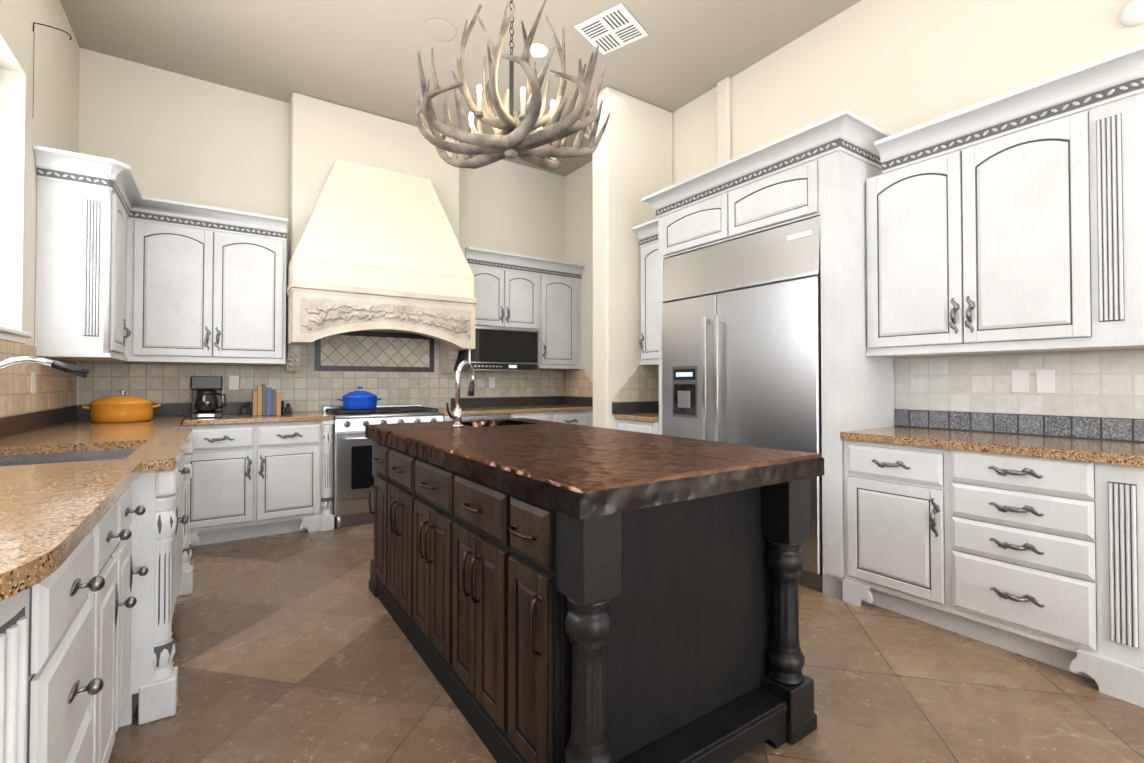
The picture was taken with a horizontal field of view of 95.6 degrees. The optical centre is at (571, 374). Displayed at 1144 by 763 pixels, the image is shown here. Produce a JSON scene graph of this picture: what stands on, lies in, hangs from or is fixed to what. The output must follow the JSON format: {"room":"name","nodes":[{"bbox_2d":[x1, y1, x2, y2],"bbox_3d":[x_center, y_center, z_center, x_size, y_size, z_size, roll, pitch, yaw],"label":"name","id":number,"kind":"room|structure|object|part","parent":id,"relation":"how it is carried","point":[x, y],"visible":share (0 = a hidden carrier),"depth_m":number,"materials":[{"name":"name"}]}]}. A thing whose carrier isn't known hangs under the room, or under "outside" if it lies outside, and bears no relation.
{"room":"kitchen","nodes":[
{"label":"kitchen","id":0,"kind":"room"},
{"bbox_2d":[0,0,79,361],"bbox_3d":[-1.306,-0.645,0.224,0.150,3.670,8.600,1,-1,-34],"label":"wall","id":1,"kind":"structure","parent":0,"point":[49,118],"depth_m":2.84,"materials":[{"name":"paint"}]},
{"bbox_2d":[0,325,31,343],"bbox_3d":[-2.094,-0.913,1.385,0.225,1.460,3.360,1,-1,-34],"label":"window sill","id":2,"kind":"structure","parent":1,"relation":"in","point":[12,335],"depth_m":2.61,"materials":[{"name":"white paint"}]},
{"bbox_2d":[0,340,39,419],"bbox_3d":[-2.152,0.009,1.610,0.012,0.373,3.260,1,-1,-34],"label":"backsplash","id":3,"kind":"structure","parent":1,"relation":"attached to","point":[19,383],"depth_m":2.71,"materials":[{"name":"tile"}]},
{"bbox_2d":[33,64,33,103],"bbox_3d":[-3.015,-1.624,2.903,0.005,0.219,0.007,1,-1,-34],"label":"wall hook","id":4,"kind":"object","parent":1,"relation":"attached to","point":[33,64],"depth_m":2.90,"materials":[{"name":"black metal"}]},
{"bbox_2d":[33,22,71,39],"bbox_3d":[-2.954,-1.931,2.949,0.156,0.089,0.007,1,-1,-34],"label":"wall hook","id":5,"kind":"object","parent":1,"relation":"attached to","point":[34,37],"depth_m":2.94,"materials":[{"name":"black metal"}]},
{"bbox_2d":[40,357,77,411],"bbox_3d":[-3.351,0.034,3.379,0.012,0.373,1.014,1,-1,-34],"label":"backsplash","id":6,"kind":"structure","parent":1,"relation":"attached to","point":[58,388],"depth_m":3.34,"materials":[{"name":"tile"}]},
{"bbox_2d":[33,145,144,362],"bbox_3d":[-3.056,-0.693,3.307,0.410,1.185,0.690,1,-1,-34],"label":"upper cabinet","id":7,"kind":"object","parent":1,"relation":"attached to","point":[127,271],"depth_m":3.10,"materials":[{"name":"paint"}]},
{"bbox_2d":[0,356,89,377],"bbox_3d":[-2.091,0.112,1.910,0.407,0.374,0.430,1,-1,-34],"label":"sink faucet","id":8,"kind":"object","parent":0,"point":[70,369],"visible":1,"depth_m":2.10,"materials":[{"name":"silver metal"}]},
{"bbox_2d":[81,390,160,422],"bbox_3d":[-3.093,0.213,3.567,0.418,0.216,0.340,1,-1,-34],"label":"pot","id":9,"kind":"object","parent":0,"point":[122,407],"visible":1,"depth_m":3.45,"materials":[{"name":"orange ceramic"}]},
{"bbox_2d":[76,48,564,415],"bbox_3d":[-1.912,-0.575,5.098,4.620,3.670,0.150,1,-1,-34],"label":"wall","id":10,"kind":"structure","parent":0,"point":[166,135],"depth_m":4.34,"materials":[{"name":"paint"}]},
{"bbox_2d":[74,196,287,364],"bbox_3d":[-2.987,-0.683,4.024,1.328,1.185,0.420,1,-1,-34],"label":"upper cabinet","id":11,"kind":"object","parent":10,"relation":"attached to","point":[215,277],"depth_m":4.00,"materials":[{"name":"paint"}]},
{"bbox_2d":[78,330,592,418],"bbox_3d":[-1.675,0.071,4.759,4.294,1.370,0.658,1,-1,-34],"label":"backsplash","id":12,"kind":"structure","parent":10,"relation":"attached to","point":[392,367],"depth_m":4.86,"materials":[{"name":"tile"}]},
{"bbox_2d":[288,92,458,263],"bbox_3d":[-1.829,-1.681,4.934,1.505,1.458,0.238,1,-1,-34],"label":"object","id":13,"kind":"structure","parent":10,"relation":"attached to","point":[324,135],"depth_m":4.66,"materials":[{"name":"paint"}]},
{"bbox_2d":[286,159,476,373],"bbox_3d":[-1.721,-0.940,4.742,1.560,1.850,0.658,1,-1,-34],"label":"range hood","id":14,"kind":"object","parent":10,"relation":"attached to","point":[378,249],"visible":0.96,"depth_m":4.51,"materials":[{"name":"paint"}]},
{"bbox_2d":[465,247,584,368],"bbox_3d":[-0.552,-0.659,5.675,1.416,1.185,0.420,1,-1,-34],"label":"upper cabinet","id":15,"kind":"object","parent":10,"relation":"attached to","point":[542,296],"depth_m":5.62,"materials":[{"name":"paint"}]},
{"bbox_2d":[454,326,537,371],"bbox_3d":[-0.796,-0.255,5.492,0.790,0.442,0.404,1,-1,-34],"label":"microwave","id":16,"kind":"object","parent":15,"relation":"attached to","point":[497,349],"visible":0.94,"depth_m":5.31,"materials":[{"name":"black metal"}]},
{"bbox_2d":[60,0,860,175],"bbox_3d":[0.543,-2.512,1.505,4.620,0.100,8.900,1,-1,-34],"label":"ceiling","id":17,"kind":"structure","parent":0,"point":[361,55],"depth_m":3.81,"materials":[{"name":"paint"}]},
{"bbox_2d":[423,19,456,41],"bbox_3d":[-0.930,-2.425,3.659,0.230,0.007,0.230,1,-1,-34],"label":"ceiling speaker","id":18,"kind":"object","parent":17,"relation":"in","point":[440,30],"visible":1,"depth_m":3.65,"materials":[{"name":"paint"}]},
{"bbox_2d":[414,0,609,169],"bbox_3d":[-0.274,-1.762,2.600,0.991,1.364,1.029,1,-1,-34],"label":"antler chandelier","id":19,"kind":"object","parent":17,"relation":"hanging from","point":[514,136],"visible":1,"depth_m":2.48,"materials":[{"name":"beige"}]},
{"bbox_2d":[530,43,548,57],"bbox_3d":[-0.260,-2.421,3.883,0.168,0.008,0.168,0,-1,29],"label":"recessed light","id":20,"kind":"object","parent":17,"relation":"in","point":[538,50],"visible":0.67,"depth_m":3.85,"materials":[{"name":"white plastic"}]},
{"bbox_2d":[574,3,647,54],"bbox_3d":[0.280,-2.422,3.657,0.380,0.014,0.380,-1,-1,36],"label":"ceiling vent","id":21,"kind":"object","parent":17,"relation":"in","point":[613,28],"visible":0.98,"depth_m":3.63,"materials":[{"name":"white plastic"}]},
{"bbox_2d":[108,523,1143,762],"bbox_3d":[0.543,1.248,1.451,4.620,0.080,8.900,1,-1,-34],"label":"floor","id":22,"kind":"structure","parent":0,"point":[295,647],"depth_m":2.01,"materials":[{"name":"tile"}]},
{"bbox_2d":[0,563,63,762],"bbox_3d":[-1.070,0.758,0.563,0.640,0.874,0.351,1,-1,-34],"label":"base cabinet","id":23,"kind":"object","parent":22,"relation":"on","point":[30,618],"depth_m":0.88,"materials":[{"name":"paint"}]},
{"bbox_2d":[60,507,111,762],"bbox_3d":[-1.309,0.763,0.916,0.640,0.874,0.501,1,-1,-34],"label":"base cabinet","id":24,"kind":"object","parent":22,"relation":"on","point":[87,646],"depth_m":1.16,"materials":[{"name":"paint"}]},
{"bbox_2d":[0,438,191,596],"bbox_3d":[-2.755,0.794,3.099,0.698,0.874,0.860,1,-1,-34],"label":"base cabinet","id":25,"kind":"object","parent":22,"relation":"on","point":[174,506],"depth_m":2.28,"materials":[{"name":"paint"}]},
{"bbox_2d":[108,493,123,760],"bbox_3d":[-1.526,0.767,1.236,0.640,0.874,0.407,1,-1,-34],"label":"base cabinet","id":26,"kind":"object","parent":22,"relation":"on","point":[118,508],"depth_m":1.49,"materials":[{"name":"paint"}]},
{"bbox_2d":[120,471,163,726],"bbox_3d":[-1.654,0.771,1.476,0.698,0.874,0.402,1,-1,-34],"label":"base cabinet","id":27,"kind":"object","parent":22,"relation":"on","point":[140,523],"depth_m":1.80,"materials":[{"name":"paint"}]},
{"bbox_2d":[180,420,333,545],"bbox_3d":[-2.522,0.809,4.156,1.028,0.875,0.688,1,-1,-34],"label":"base cabinet","id":28,"kind":"object","parent":22,"relation":"on","point":[251,480],"visible":1,"depth_m":3.91,"materials":[{"name":"paint"}]},
{"bbox_2d":[182,412,333,425],"bbox_3d":[-2.512,0.352,4.184,0.981,0.039,0.663,1,-1,-34],"label":"countertop","id":29,"kind":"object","parent":28,"relation":"on","point":[188,420],"visible":0.94,"depth_m":3.95,"materials":[{"name":"brown stone"}]},
{"bbox_2d":[190,376,226,417],"bbox_3d":[-2.796,0.171,3.992,0.227,0.315,0.212,1,-1,-34],"label":"coffee maker","id":30,"kind":"object","parent":29,"relation":"on","point":[207,394],"visible":1,"depth_m":3.91,"materials":[{"name":"black plastic"}]},
{"bbox_2d":[240,384,292,415],"bbox_3d":[-2.500,0.207,4.253,0.370,0.250,0.170,1,-1,-34],"label":"books","id":31,"kind":"object","parent":29,"relation":"on","point":[266,400],"visible":1,"depth_m":4.18,"materials":[{"name":"multicoloured paper"}]},
{"bbox_2d":[322,404,442,528],"bbox_3d":[-1.694,0.772,4.651,0.896,0.965,0.733,1,-1,-34],"label":"range","id":32,"kind":"object","parent":22,"relation":"on","point":[353,480],"visible":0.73,"depth_m":4.25,"materials":[{"name":"silver metal"}]},
{"bbox_2d":[337,386,381,409],"bbox_3d":[-1.861,0.205,4.548,0.368,0.201,0.288,1,-1,-34],"label":"pot","id":33,"kind":"object","parent":32,"relation":"on","point":[359,400],"visible":1,"depth_m":4.44,"materials":[{"name":"blue ceramic"}]},
{"bbox_2d":[443,410,592,426],"bbox_3d":[-0.621,0.828,5.445,1.768,0.875,0.688,1,-1,-34],"label":"base cabinet","id":34,"kind":"object","parent":22,"relation":"on","point":[584,418],"visible":0.15,"depth_m":5.37,"materials":[{"name":"paint"}]},
{"bbox_2d":[432,404,592,415],"bbox_3d":[-0.627,0.370,5.462,1.766,0.039,0.663,1,-1,-34],"label":"countertop","id":35,"kind":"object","parent":34,"relation":"on","point":[508,409],"visible":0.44,"depth_m":5.28,"materials":[{"name":"brown stone"}]},
{"bbox_2d":[365,418,823,762],"bbox_3d":[-0.173,0.751,2.367,1.049,0.940,2.153,1,-1,-34],"label":"kitchen island","id":36,"kind":"object","parent":22,"relation":"on","point":[533,632],"depth_m":1.62,"materials":[{"name":"brown wood"}]},
{"bbox_2d":[446,361,474,426],"bbox_3d":[-0.620,0.106,2.887,0.232,0.366,0.180,1,-1,-34],"label":"island faucet","id":37,"kind":"object","parent":36,"relation":"on","point":[456,417],"visible":1,"depth_m":2.84,"materials":[{"name":"silver metal"}]},
{"bbox_3d":[-0.163,0.385,2.380,1.023,0.208,2.153,1,-1,-34],"label":"kitchen island top","id":38,"kind":"part","parent":36,"relation":"part of","materials":[{"name":"brown stone"}]},
{"bbox_2d":[618,419,658,433],"bbox_3d":[0.761,0.812,4.333,0.728,0.875,0.451,1,-1,-34],"label":"base cabinet","id":39,"kind":"object","parent":22,"relation":"on","point":[642,427],"depth_m":4.11,"materials":[{"name":"paint"}]},
{"bbox_2d":[662,216,822,592],"bbox_3d":[1.274,0.174,3.593,0.716,2.130,1.250,1,-1,-34],"label":"fridge","id":40,"kind":"object","parent":22,"relation":"on","point":[741,340],"visible":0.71,"depth_m":3.29,"materials":[{"name":"silver metal"}]},
{"bbox_2d":[641,109,894,599],"bbox_3d":[1.291,-0.071,3.572,0.720,2.620,1.604,1,-1,-34],"label":"surround","id":41,"kind":"object","parent":22,"relation":"on","point":[825,169],"visible":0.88,"depth_m":2.96,"materials":[{"name":"paint"}]},
{"bbox_2d":[842,439,1143,706],"bbox_3d":[2.058,0.784,2.475,0.668,0.878,1.230,1,-1,-34],"label":"base cabinet","id":42,"kind":"object","parent":22,"relation":"on","point":[1039,559],"visible":1,"depth_m":2.23,"materials":[{"name":"paint"}]},
{"bbox_2d":[593,87,672,429],"bbox_3d":[0.553,-0.581,4.616,0.778,3.668,0.215,1,-1,-34],"label":"wall pillar","id":43,"kind":"structure","parent":0,"point":[633,159],"depth_m":4.42,"materials":[{"name":"paint"}]},
{"bbox_2d":[565,0,1143,383],"bbox_3d":[2.373,-0.609,2.718,0.200,3.670,8.600,1,-1,-34],"label":"wall","id":44,"kind":"structure","parent":0,"point":[892,67],"depth_m":3.26,"materials":[{"name":"paint"}]},
{"bbox_2d":[612,365,658,421],"bbox_3d":[0.761,0.146,4.342,0.728,0.456,0.451,1,-1,-34],"label":"backsplash","id":45,"kind":"structure","parent":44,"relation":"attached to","point":[635,397],"depth_m":4.46,"materials":[{"name":"tile"}]},
{"bbox_2d":[633,218,658,364],"bbox_3d":[0.856,-0.677,4.418,0.500,1.185,0.451,1,-1,-34],"label":"upper cabinet","id":46,"kind":"object","parent":44,"relation":"attached to","point":[647,232],"visible":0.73,"depth_m":4.39,"materials":[{"name":"paint"}]},
{"bbox_2d":[840,349,1143,466],"bbox_3d":[2.068,0.119,2.491,0.643,0.456,1.230,1,-1,-34],"label":"backsplash","id":47,"kind":"structure","parent":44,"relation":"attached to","point":[1086,406],"depth_m":2.59,"materials":[{"name":"tile"}]},
{"bbox_2d":[866,43,1143,357],"bbox_3d":[2.155,-0.704,2.556,0.440,1.185,1.239,1,-1,-34],"label":"upper cabinet","id":48,"kind":"object","parent":44,"relation":"attached to","point":[1011,222],"visible":1,"depth_m":2.41,"materials":[{"name":"paint"}]},
{"bbox_2d":[1119,0,1143,26],"bbox_3d":[2.559,-1.644,2.340,0.030,0.124,0.124,1,-1,-34],"label":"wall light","id":49,"kind":"object","parent":44,"relation":"attached to","point":[1132,14],"visible":1,"depth_m":2.35,"materials":[{"name":"white plastic"}]}
]}

